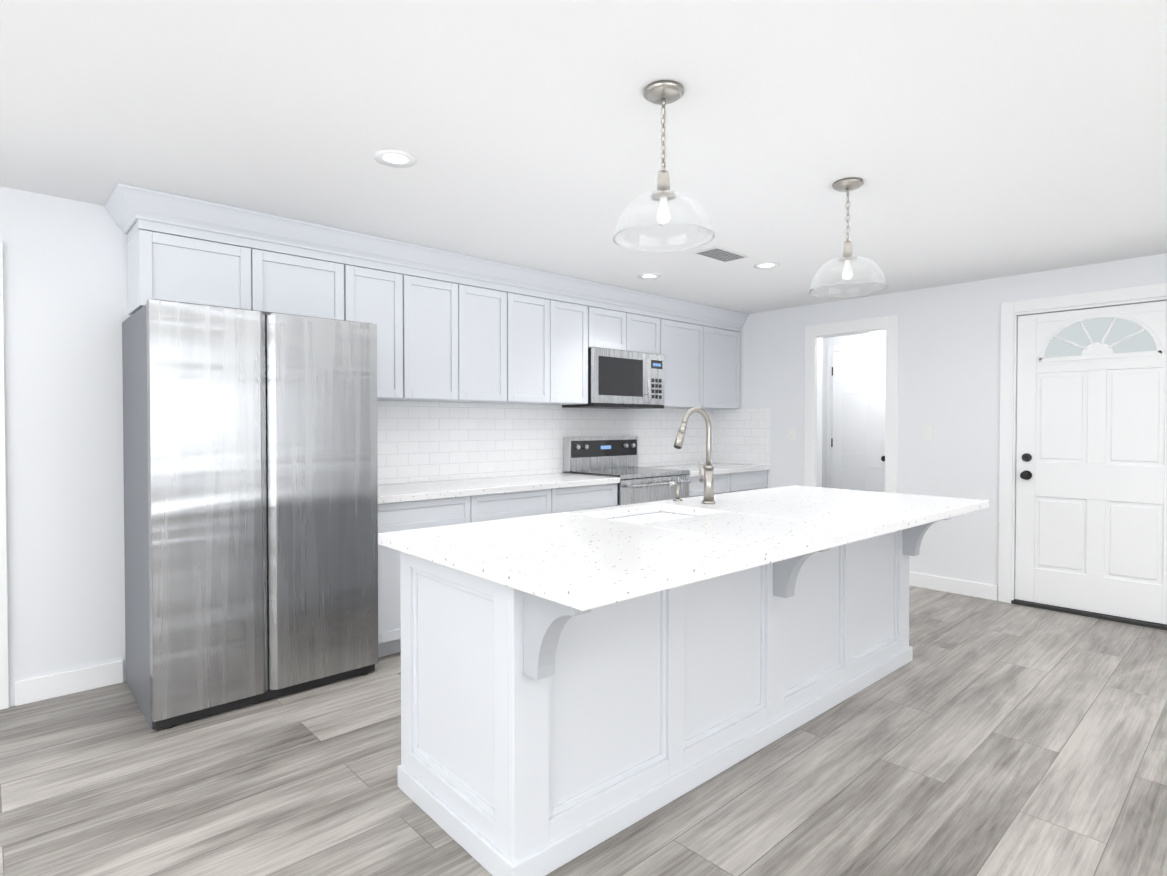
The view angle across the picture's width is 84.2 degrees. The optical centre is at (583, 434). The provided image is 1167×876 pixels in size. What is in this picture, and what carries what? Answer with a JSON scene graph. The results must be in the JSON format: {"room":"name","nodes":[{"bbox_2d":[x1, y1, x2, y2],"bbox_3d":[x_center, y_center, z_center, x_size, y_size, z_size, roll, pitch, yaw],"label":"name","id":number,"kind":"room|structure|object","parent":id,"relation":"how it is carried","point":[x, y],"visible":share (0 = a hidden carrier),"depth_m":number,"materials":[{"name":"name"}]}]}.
{"room":"kitchen","nodes":[
{"label":"kitchen","id":0,"kind":"room"},
{"bbox_2d":[0,186,700,706],"bbox_3d":[-2.019,0.052,3.531,9.180,2.350,0.100,-1,1,-43],"label":"wall","id":1,"kind":"structure","parent":0,"point":[64,288],"depth_m":3.05,"materials":[{"name":"white paint"}]},
{"bbox_2d":[0,242,8,709],"bbox_3d":[-2.959,0.192,2.583,0.970,2.100,0.018,-1,1,-43],"label":"trim","id":2,"kind":"structure","parent":1,"relation":"attached to","point":[4,679],"depth_m":2.90,"materials":[{"name":"white wood"}]},
{"bbox_2d":[15,660,122,705],"bbox_3d":[-3.784,1.198,1.837,4.065,0.110,0.014,-1,1,-43],"label":"baseboard","id":3,"kind":"structure","parent":1,"relation":"attached to","point":[32,690],"depth_m":3.06,"materials":[{"name":"white wood"}]},
{"bbox_2d":[121,211,268,314],"bbox_3d":[-1.962,-0.806,3.275,0.534,0.415,0.326,-1,1,-43],"label":"upper cabinet","id":4,"kind":"object","parent":1,"relation":"attached to","point":[178,260],"depth_m":3.14,"materials":[{"name":"white paint"}]},
{"bbox_2d":[265,235,348,320],"bbox_3d":[-1.648,-0.810,3.566,0.534,0.415,0.326,-1,1,-43],"label":"upper cabinet","id":5,"kind":"object","parent":1,"relation":"attached to","point":[306,279],"depth_m":3.49,"materials":[{"name":"white paint"}]},
{"bbox_2d":[349,251,416,400],"bbox_3d":[-1.299,-0.620,3.892,0.409,0.805,0.326,-1,1,-43],"label":"upper cabinet","id":6,"kind":"object","parent":1,"relation":"attached to","point":[382,291],"depth_m":3.82,"materials":[{"name":"white paint"}]},
{"bbox_2d":[417,263,468,401],"bbox_3d":[-1.050,-0.624,4.123,0.491,0.805,0.326,-1,1,-43],"label":"upper cabinet","id":7,"kind":"object","parent":1,"relation":"attached to","point":[454,327],"depth_m":4.06,"materials":[{"name":"white paint"}]},
{"bbox_2d":[469,275,516,402],"bbox_3d":[-0.767,-0.628,4.384,0.491,0.805,0.326,-1,1,-43],"label":"upper cabinet","id":8,"kind":"object","parent":1,"relation":"attached to","point":[492,302],"depth_m":4.32,"materials":[{"name":"white paint"}]},
{"bbox_2d":[505,283,556,404],"bbox_3d":[-0.489,-0.631,4.641,0.486,0.805,0.326,-1,1,-43],"label":"upper cabinet","id":9,"kind":"object","parent":1,"relation":"attached to","point":[536,306],"depth_m":4.58,"materials":[{"name":"white paint"}]},
{"bbox_2d":[377,400,769,484],"bbox_3d":[0.093,0.037,4.974,3.918,0.538,0.650,-1,1,-43],"label":"backsplash","id":10,"kind":"structure","parent":1,"relation":"attached to","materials":[{"name":"tile"}]},
{"bbox_2d":[557,291,592,404],"bbox_3d":[-0.231,-0.635,4.880,0.429,0.805,0.326,-1,1,-43],"label":"upper cabinet","id":11,"kind":"object","parent":1,"relation":"attached to","point":[574,311],"depth_m":4.81,"materials":[{"name":"white paint"}]},
{"bbox_2d":[593,295,632,351],"bbox_3d":[0.102,-0.857,5.185,0.469,0.370,0.326,-1,1,-43],"label":"upper cabinet","id":12,"kind":"object","parent":1,"relation":"attached to","point":[612,320],"depth_m":5.09,"materials":[{"name":"white paint"}]},
{"bbox_2d":[562,347,664,408],"bbox_3d":[0.270,-0.443,5.277,0.825,0.448,0.412,-1,1,-43],"label":"microwave","id":13,"kind":"object","parent":12,"relation":"attached to","point":[619,379],"visible":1,"depth_m":5.12,"materials":[{"name":"metal"}]},
{"bbox_2d":[633,303,660,354],"bbox_3d":[0.369,-0.861,5.432,0.470,0.370,0.326,-1,1,-43],"label":"upper cabinet","id":14,"kind":"object","parent":1,"relation":"attached to","point":[646,320],"depth_m":5.36,"materials":[{"name":"white paint"}]},
{"bbox_2d":[661,311,708,408],"bbox_3d":[0.783,-0.649,5.818,0.650,0.805,0.326,-1,1,-43],"label":"upper cabinet","id":15,"kind":"object","parent":1,"relation":"attached to","point":[684,338],"depth_m":5.72,"materials":[{"name":"white paint"}]},
{"bbox_2d":[709,319,743,408],"bbox_3d":[1.182,-0.654,6.187,0.650,0.805,0.326,-1,1,-43],"label":"upper cabinet","id":16,"kind":"object","parent":1,"relation":"attached to","point":[724,338],"depth_m":6.12,"materials":[{"name":"white paint"}]},
{"bbox_2d":[0,586,1166,875],"bbox_3d":[1.061,1.309,1.413,10.800,0.100,7.420,-1,1,-43],"label":"floor","id":17,"kind":"structure","parent":0,"point":[978,736],"depth_m":2.31,"materials":[{"name":"grey wood"}]},
{"bbox_2d":[122,299,377,729],"bbox_3d":[-1.670,0.332,3.261,0.980,1.800,0.747,-1,1,-43],"label":"fridge","id":18,"kind":"object","parent":17,"relation":"on","point":[250,502],"visible":1,"depth_m":2.93,"materials":[{"name":"metal"}]},
{"bbox_2d":[378,496,480,657],"bbox_3d":[-1.090,0.792,3.896,0.686,0.860,0.618,-1,1,-43],"label":"base cabinet","id":19,"kind":"object","parent":17,"relation":"on","point":[418,514],"depth_m":3.56,"materials":[{"name":"white paint"}]},
{"bbox_2d":[378,472,619,503],"bbox_3d":[-0.645,0.336,4.285,1.894,0.040,0.643,-1,1,-43],"label":"countertop","id":20,"kind":"structure","parent":19,"relation":"on","point":[481,485],"depth_m":4.13,"materials":[{"name":"white stone"}]},
{"bbox_2d":[481,488,560,520],"bbox_3d":[-0.651,0.786,4.303,0.744,0.860,0.618,-1,1,-43],"label":"base cabinet","id":21,"kind":"object","parent":17,"relation":"on","point":[510,504],"depth_m":4.11,"materials":[{"name":"white paint"}]},
{"bbox_2d":[561,484,616,511],"bbox_3d":[-0.211,0.780,4.710,0.686,0.860,0.618,-1,1,-43],"label":"base cabinet","id":22,"kind":"object","parent":17,"relation":"on","point":[601,495],"depth_m":4.52,"materials":[{"name":"white paint"}]},
{"bbox_2d":[563,436,691,505],"bbox_3d":[0.369,0.610,5.187,0.805,1.185,0.698,-1,1,-43],"label":"range","id":23,"kind":"object","parent":17,"relation":"on","point":[613,456],"visible":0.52,"depth_m":5.16,"materials":[{"name":"metal"}]},
{"bbox_2d":[397,519,947,875],"bbox_3d":[0.633,0.809,2.819,2.648,0.860,0.905,-1,1,-41],"label":"kitchen island","id":24,"kind":"object","parent":17,"relation":"on","point":[576,683],"depth_m":2.14,"materials":[{"name":"white paint"}]},
{"bbox_2d":[378,485,988,614],"bbox_3d":[0.665,0.359,2.771,2.746,0.040,1.090,-1,1,-41],"label":"island countertop","id":25,"kind":"structure","parent":24,"relation":"on","point":[579,561],"depth_m":2.17,"materials":[{"name":"white stone"}]},
{"bbox_2d":[598,507,697,522],"bbox_3d":[0.297,0.473,2.800,0.571,0.212,0.392,-1,1,-41],"label":"sink","id":26,"kind":"object","parent":25,"relation":"in","point":[631,516],"depth_m":2.97,"materials":[{"name":"white ceramic"}]},
{"bbox_2d":[668,407,717,502],"bbox_3d":[0.479,0.100,3.119,0.283,0.468,0.208,-1,1,-41],"label":"faucet","id":27,"kind":"object","parent":25,"relation":"on","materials":[{"name":"silver metal"}]},
{"bbox_2d":[689,472,736,496],"bbox_3d":[0.883,0.765,5.722,0.661,0.860,0.618,-1,1,-43],"label":"base cabinet","id":28,"kind":"object","parent":17,"relation":"on","point":[722,484],"depth_m":5.56,"materials":[{"name":"white paint"}]},
{"bbox_2d":[657,464,768,475],"bbox_3d":[1.091,0.312,5.891,1.209,0.040,0.643,-1,1,-43],"label":"countertop","id":29,"kind":"structure","parent":28,"relation":"on","point":[719,469],"depth_m":5.80,"materials":[{"name":"white stone"}]},
{"bbox_2d":[737,472,766,491],"bbox_3d":[1.282,0.759,6.092,0.660,0.860,0.618,-1,1,-43],"label":"base cabinet","id":30,"kind":"object","parent":17,"relation":"on","point":[746,481],"depth_m":5.90,"materials":[{"name":"white paint"}]},
{"bbox_2d":[0,0,1166,313],"bbox_3d":[1.061,-1.140,1.377,10.800,0.100,7.420,-1,1,-43],"label":"ceiling","id":31,"kind":"structure","parent":0,"point":[970,140],"depth_m":2.31,"materials":[{"name":"white paint"}]},
{"bbox_2d":[373,149,416,167],"bbox_3d":[-0.753,-1.105,2.587,0.168,0.006,0.168,-1,1,-43],"label":"recessed light","id":32,"kind":"object","parent":31,"relation":"in","point":[394,158],"visible":1,"depth_m":2.59,"materials":[{"name":"white plastic"}]},
{"bbox_2d":[638,273,660,278],"bbox_3d":[0.472,-1.136,4.634,0.168,0.006,0.168,-1,1,-43],"label":"recessed light","id":33,"kind":"object","parent":31,"relation":"in","point":[649,276],"visible":0.94,"depth_m":4.63,"materials":[{"name":"white plastic"}]},
{"bbox_2d":[612,80,714,251],"bbox_3d":[0.256,-0.864,2.067,0.326,0.474,0.326,-1,1,-43],"label":"pendant light","id":34,"kind":"object","parent":31,"relation":"hanging from","point":[663,93],"visible":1,"depth_m":2.05,"materials":[{"name":"clear glass"}]},
{"bbox_2d":[693,246,747,261],"bbox_3d":[0.860,-1.125,4.038,0.340,0.009,0.170,-1,1,-43],"label":"ceiling vent","id":35,"kind":"object","parent":31,"relation":"in","point":[720,254],"visible":1,"depth_m":4.01,"materials":[{"name":"white metal"}]},
{"bbox_2d":[754,262,779,268],"bbox_3d":[1.224,-1.131,4.322,0.168,0.006,0.168,-1,1,-43],"label":"recessed light","id":36,"kind":"object","parent":31,"relation":"in","point":[767,265],"visible":1,"depth_m":4.32,"materials":[{"name":"white plastic"}]},
{"bbox_2d":[808,178,887,297],"bbox_3d":[1.168,-0.875,2.856,0.326,0.474,0.326,-1,1,-43],"label":"pendant light","id":37,"kind":"object","parent":31,"relation":"hanging from","point":[846,185],"visible":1,"depth_m":2.84,"materials":[{"name":"clear glass"}]},
{"bbox_2d":[822,332,885,487],"bbox_3d":[3.170,0.011,6.330,0.100,2.350,2.200,-1,1,-43],"label":"wall","id":38,"kind":"structure","parent":0,"point":[858,338],"depth_m":6.87,"materials":[{"name":"white paint"}]},
{"bbox_2d":[827,340,885,487],"bbox_3d":[2.849,0.122,6.593,0.016,2.120,0.760,-1,1,-43],"label":"door frame","id":39,"kind":"structure","parent":38,"relation":"attached to","point":[855,346],"depth_m":6.83,"materials":[{"name":"white wood"}]},
{"bbox_2d":[831,348,885,491],"bbox_3d":[2.817,0.156,6.571,0.086,2.037,0.622,-1,1,-43],"label":"hall door","id":40,"kind":"structure","parent":38,"relation":"in","point":[858,427],"depth_m":6.58,"materials":[{"name":"white wood"}]},
{"bbox_2d":[729,253,1166,600],"bbox_3d":[3.799,0.047,3.928,0.100,2.350,7.220,-1,1,-43],"label":"wall","id":41,"kind":"structure","parent":0,"point":[949,363],"depth_m":4.97,"materials":[{"name":"white paint"}]},
{"bbox_2d":[788,428,794,439],"bbox_3d":[1.895,-0.008,5.899,0.016,0.116,0.072,-1,1,-43],"label":"light switch","id":42,"kind":"object","parent":41,"relation":"attached to","point":[791,433],"visible":1,"depth_m":5.89,"materials":[{"name":"white plastic"}]},
{"bbox_2d":[804,315,898,492],"bbox_3d":[2.304,0.115,5.544,0.136,2.165,0.810,-1,1,-43],"label":"door frame","id":43,"kind":"structure","parent":41,"relation":"attached to","point":[816,334],"depth_m":5.56,"materials":[{"name":"white wood"}]},
{"bbox_2d":[923,425,932,439],"bbox_3d":[2.689,-0.015,5.040,0.016,0.116,0.072,-1,1,-43],"label":"light switch","id":44,"kind":"object","parent":41,"relation":"attached to","point":[927,432],"visible":1,"depth_m":5.04,"materials":[{"name":"white plastic"}]},
{"bbox_2d":[909,572,997,600],"bbox_3d":[3.943,1.170,3.704,0.014,0.110,6.670,-1,1,-43],"label":"baseboard","id":45,"kind":"structure","parent":41,"relation":"attached to","point":[964,587],"depth_m":4.91,"materials":[{"name":"white wood"}]},
{"bbox_2d":[998,283,1166,602],"bbox_3d":[3.429,0.133,4.316,0.118,2.165,1.100,-1,1,-43],"label":"door frame","id":46,"kind":"structure","parent":41,"relation":"attached to","point":[1011,311],"depth_m":4.63,"materials":[{"name":"white wood"}]},
{"bbox_2d":[1011,599,1166,629],"bbox_3d":[3.430,1.205,4.333,0.114,0.022,0.950,-1,1,-43],"label":"threshold","id":47,"kind":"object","parent":41,"relation":"attached to","point":[1096,615],"depth_m":4.31,"materials":[{"name":"grey"}]},
{"bbox_2d":[1015,301,1166,624],"bbox_3d":[3.406,0.173,4.296,0.122,2.034,0.910,-1,1,-43],"label":"front door","id":48,"kind":"structure","parent":41,"relation":"in","point":[1091,489],"depth_m":4.31,"materials":[{"name":"white wood"}]}
]}

